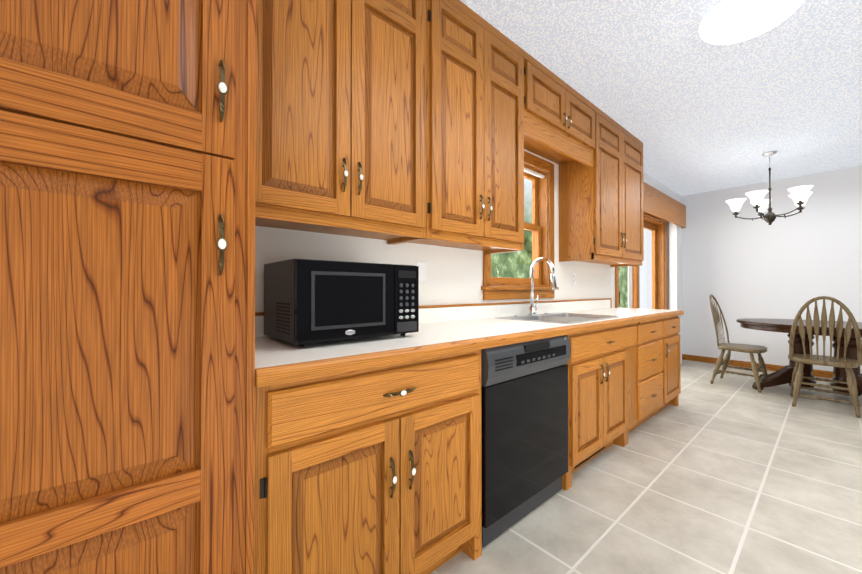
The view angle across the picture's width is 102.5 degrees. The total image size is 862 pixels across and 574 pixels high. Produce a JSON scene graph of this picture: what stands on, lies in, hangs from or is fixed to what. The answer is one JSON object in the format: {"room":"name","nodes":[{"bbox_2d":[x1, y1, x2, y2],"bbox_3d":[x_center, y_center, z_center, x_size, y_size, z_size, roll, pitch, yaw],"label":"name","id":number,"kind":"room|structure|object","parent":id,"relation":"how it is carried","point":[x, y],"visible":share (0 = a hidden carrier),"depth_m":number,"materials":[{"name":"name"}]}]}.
{"room":"kitchen","nodes":[
{"label":"kitchen","id":0,"kind":"room"},
{"bbox_2d":[255,149,681,311],"bbox_3d":[0.753,-0.168,2.811,8.450,2.600,0.150,0,-1,-41],"label":"wall","id":1,"kind":"structure","parent":0,"point":[454,275],"depth_m":2.10,"materials":[{"name":"white paint"}]},
{"bbox_2d":[255,0,425,244],"bbox_3d":[-0.417,-0.853,1.471,0.818,1.244,0.351,0,-1,-41],"label":"upper cabinet","id":2,"kind":"object","parent":1,"relation":"attached to","point":[340,117],"visible":0.88,"depth_m":1.35,"materials":[{"name":"brown wood"}]},
{"bbox_2d":[417,261,425,281],"bbox_3d":[-0.054,-0.089,2.009,0.072,0.116,0.005,0,-1,-41],"label":"electrical outlet","id":3,"kind":"object","parent":1,"relation":"attached to","point":[422,271],"visible":0.77,"depth_m":2.01,"materials":[{"name":"white plastic"}]},
{"bbox_2d":[391,0,524,253],"bbox_3d":[0.194,-0.850,1.999,0.793,1.244,0.351,0,-1,-41],"label":"upper cabinet","id":4,"kind":"object","parent":1,"relation":"attached to","point":[474,131],"visible":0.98,"depth_m":1.84,"materials":[{"name":"brown wood"}]},
{"bbox_2d":[481,151,558,299],"bbox_3d":[0.662,-0.479,2.703,0.950,1.140,0.193,0,-1,-41],"label":"window","id":5,"kind":"structure","parent":1,"relation":"in","point":[541,227],"depth_m":2.90,"materials":[{"name":"brown wood"}]},
{"bbox_2d":[524,51,594,167],"bbox_3d":[0.862,-1.219,2.578,0.968,0.498,0.351,0,-1,-41],"label":"upper cabinet","id":6,"kind":"object","parent":1,"relation":"attached to","point":[559,120],"visible":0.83,"depth_m":2.44,"materials":[{"name":"brown wood"}]},
{"bbox_2d":[572,272,575,284],"bbox_3d":[1.325,-0.076,3.196,0.072,0.116,0.012,0,-1,-41],"label":"duplex electrical outlet","id":7,"kind":"object","parent":1,"relation":"attached to","point":[573,278],"visible":1,"depth_m":3.19,"materials":[{"name":"white plastic"}]},
{"bbox_2d":[559,106,643,266],"bbox_3d":[1.645,-0.841,3.252,1.100,1.244,0.351,0,-1,-41],"label":"upper cabinet","id":8,"kind":"object","parent":1,"relation":"attached to","point":[601,211],"visible":0.9,"depth_m":2.97,"materials":[{"name":"brown wood"}]},
{"bbox_2d":[611,275,613,285],"bbox_3d":[1.968,-0.072,3.751,0.072,0.116,0.013,0,-1,-41],"label":"switch plate","id":9,"kind":"object","parent":1,"relation":"attached to","point":[612,280],"visible":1,"depth_m":3.75,"materials":[{"name":"white plastic"}]},
{"bbox_2d":[615,211,666,309],"bbox_3d":[2.659,0.083,4.442,1.790,2.120,0.166,0,-1,-41],"label":"door frame","id":10,"kind":"structure","parent":1,"relation":"attached to","point":[658,228],"depth_m":4.93,"materials":[{"name":"brown wood"}]},
{"bbox_2d":[643,182,685,228],"bbox_3d":[2.862,-1.042,4.436,2.280,0.330,0.153,0,-1,-41],"label":"valance box","id":11,"kind":"object","parent":1,"relation":"attached to","point":[658,203],"visible":0.42,"depth_m":4.44,"materials":[{"name":"brown wood"}]},
{"bbox_2d":[669,222,681,363],"bbox_3d":[2.867,-0.035,4.431,2.170,2.295,0.090,0,-1,-41],"label":"blind stack","id":12,"kind":"object","parent":11,"relation":"hanging from","point":[675,290],"visible":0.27,"depth_m":4.95,"materials":[{"name":"white plastic"}]},
{"bbox_2d":[430,360,861,573],"bbox_3d":[2.109,1.147,1.347,8.600,0.050,4.125,0,-1,-41],"label":"floor","id":13,"kind":"structure","parent":0,"point":[728,473],"depth_m":1.84,"materials":[{"name":"tile"}]},
{"bbox_2d":[0,0,255,573],"bbox_3d":[-0.918,-0.181,0.829,0.770,2.598,0.661,0,-1,-41],"label":"pantry cabinet","id":14,"kind":"object","parent":13,"relation":"on","point":[127,273],"visible":1,"depth_m":0.70,"materials":[{"name":"brown wood"}]},
{"bbox_2d":[254,350,481,573],"bbox_3d":[-0.299,0.686,1.371,0.879,0.872,0.641,0,-1,-41],"label":"base cabinet","id":15,"kind":"object","parent":13,"relation":"on","point":[377,470],"visible":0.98,"depth_m":1.08,"materials":[{"name":"brown wood"}]},
{"bbox_2d":[481,335,570,546],"bbox_3d":[0.305,0.686,1.885,0.692,0.854,0.606,0,-1,-41],"label":"dishwasher","id":16,"kind":"object","parent":13,"relation":"on","point":[524,397],"visible":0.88,"depth_m":1.61,"materials":[{"name":"black metal"}]},
{"bbox_2d":[562,323,636,490],"bbox_3d":[0.963,0.693,2.461,1.041,0.872,0.641,0,-1,-41],"label":"base cabinet","id":17,"kind":"object","parent":13,"relation":"on","point":[601,390],"visible":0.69,"depth_m":2.15,"materials":[{"name":"brown wood"}]},
{"bbox_2d":[255,298,683,387],"bbox_3d":[0.790,0.184,2.321,3.765,0.148,0.631,0,-1,-41],"label":"countertop","id":18,"kind":"structure","parent":17,"relation":"on","point":[444,330],"depth_m":1.43,"materials":[{"name":"laminate"}]},
{"bbox_2d":[264,259,418,346],"bbox_3d":[-0.361,0.058,1.427,0.514,0.299,0.364,0,-1,-41],"label":"microwave","id":19,"kind":"object","parent":18,"relation":"on","point":[306,301],"visible":1,"depth_m":1.25,"materials":[{"name":"black"}]},
{"bbox_2d":[514,257,556,316],"bbox_3d":[0.814,-0.004,2.525,0.436,0.428,0.228,0,-1,-41],"label":"faucet","id":20,"kind":"object","parent":18,"relation":"on","point":[532,308],"visible":1,"depth_m":2.57,"materials":[{"name":"silver metal"}]},
{"bbox_2d":[496,312,625,323],"bbox_3d":[0.925,0.303,2.440,0.830,0.186,0.530,0,-1,-41],"label":"sink","id":21,"kind":"object","parent":18,"relation":"in","point":[564,318],"visible":0.25,"depth_m":2.48,"materials":[{"name":"silver metal"}]},
{"bbox_2d":[628,319,662,432],"bbox_3d":[1.581,0.697,2.995,0.589,0.872,0.641,0,-1,-41],"label":"base cabinet","id":22,"kind":"object","parent":13,"relation":"on","point":[649,373],"visible":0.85,"depth_m":2.73,"materials":[{"name":"brown wood"}]},
{"bbox_2d":[652,316,680,415],"bbox_3d":[2.002,0.700,3.358,0.517,0.872,0.641,0,-1,-41],"label":"base cabinet","id":23,"kind":"object","parent":13,"relation":"on","point":[670,339],"visible":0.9,"depth_m":3.12,"materials":[{"name":"brown wood"}]},
{"bbox_2d":[709,294,767,392],"bbox_3d":[3.579,0.614,4.046,0.466,1.053,0.494,0,0,-37],"label":"chair","id":24,"kind":"object","parent":13,"relation":"on","point":[747,348],"visible":0.98,"depth_m":4.03,"materials":[{"name":"brown wood"}]},
{"bbox_2d":[736,318,861,395],"bbox_3d":[4.159,0.762,3.672,1.070,0.752,1.380,0,-1,-41],"label":"dining table","id":25,"kind":"object","parent":13,"relation":"on","point":[782,376],"visible":0.48,"depth_m":3.69,"materials":[{"name":"brown wood"}]},
{"bbox_2d":[788,296,861,417],"bbox_3d":[3.710,0.609,3.273,0.494,1.053,0.466,0,-1,-43],"label":"chair","id":26,"kind":"object","parent":13,"relation":"on","point":[847,364],"visible":1,"depth_m":3.16,"materials":[{"name":"brown wood"}]},
{"bbox_2d":[460,0,861,195],"bbox_3d":[2.109,-1.528,1.365,8.600,0.100,4.125,0,-1,-41],"label":"ceiling","id":27,"kind":"structure","parent":0,"point":[678,96],"depth_m":2.45,"materials":[{"name":"white paint"}]},
{"bbox_2d":[699,0,803,44],"bbox_3d":[1.615,-1.391,1.753,0.410,0.165,0.410,0,-1,-41],"label":"flush ceiling light","id":28,"kind":"object","parent":27,"relation":"attached to","point":[725,22],"visible":1,"depth_m":1.72,"materials":[{"name":"white glass"}]},
{"bbox_2d":[725,151,812,224],"bbox_3d":[3.672,-1.065,3.785,0.716,0.788,0.696,0,-1,-41],"label":"chandelier","id":29,"kind":"object","parent":27,"relation":"hanging from","point":[799,195],"visible":1,"depth_m":3.72,"materials":[{"name":"white glass"}]},
{"bbox_2d":[681,166,861,373],"bbox_3d":[5.306,-0.159,4.118,0.150,2.600,4.125,0,-1,-41],"label":"wall","id":30,"kind":"structure","parent":0,"point":[788,267],"depth_m":4.75,"materials":[{"name":"white paint"}]},
{"bbox_2d":[684,354,833,377],"bbox_3d":[5.239,1.098,4.057,0.017,0.085,3.814,0,-1,-41],"label":"baseboard","id":31,"kind":"structure","parent":30,"relation":"attached to","point":[817,373],"depth_m":4.94,"materials":[{"name":"brown wood"}]},
{"label":"outside","id":32,"kind":"structure","parent":0,"visible":0},
{"bbox_2d":[491,178,627,307],"bbox_3d":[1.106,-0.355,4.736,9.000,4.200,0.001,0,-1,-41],"label":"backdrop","id":33,"kind":"structure","parent":32,"point":[497,265],"depth_m":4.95,"materials":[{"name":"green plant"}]}
]}

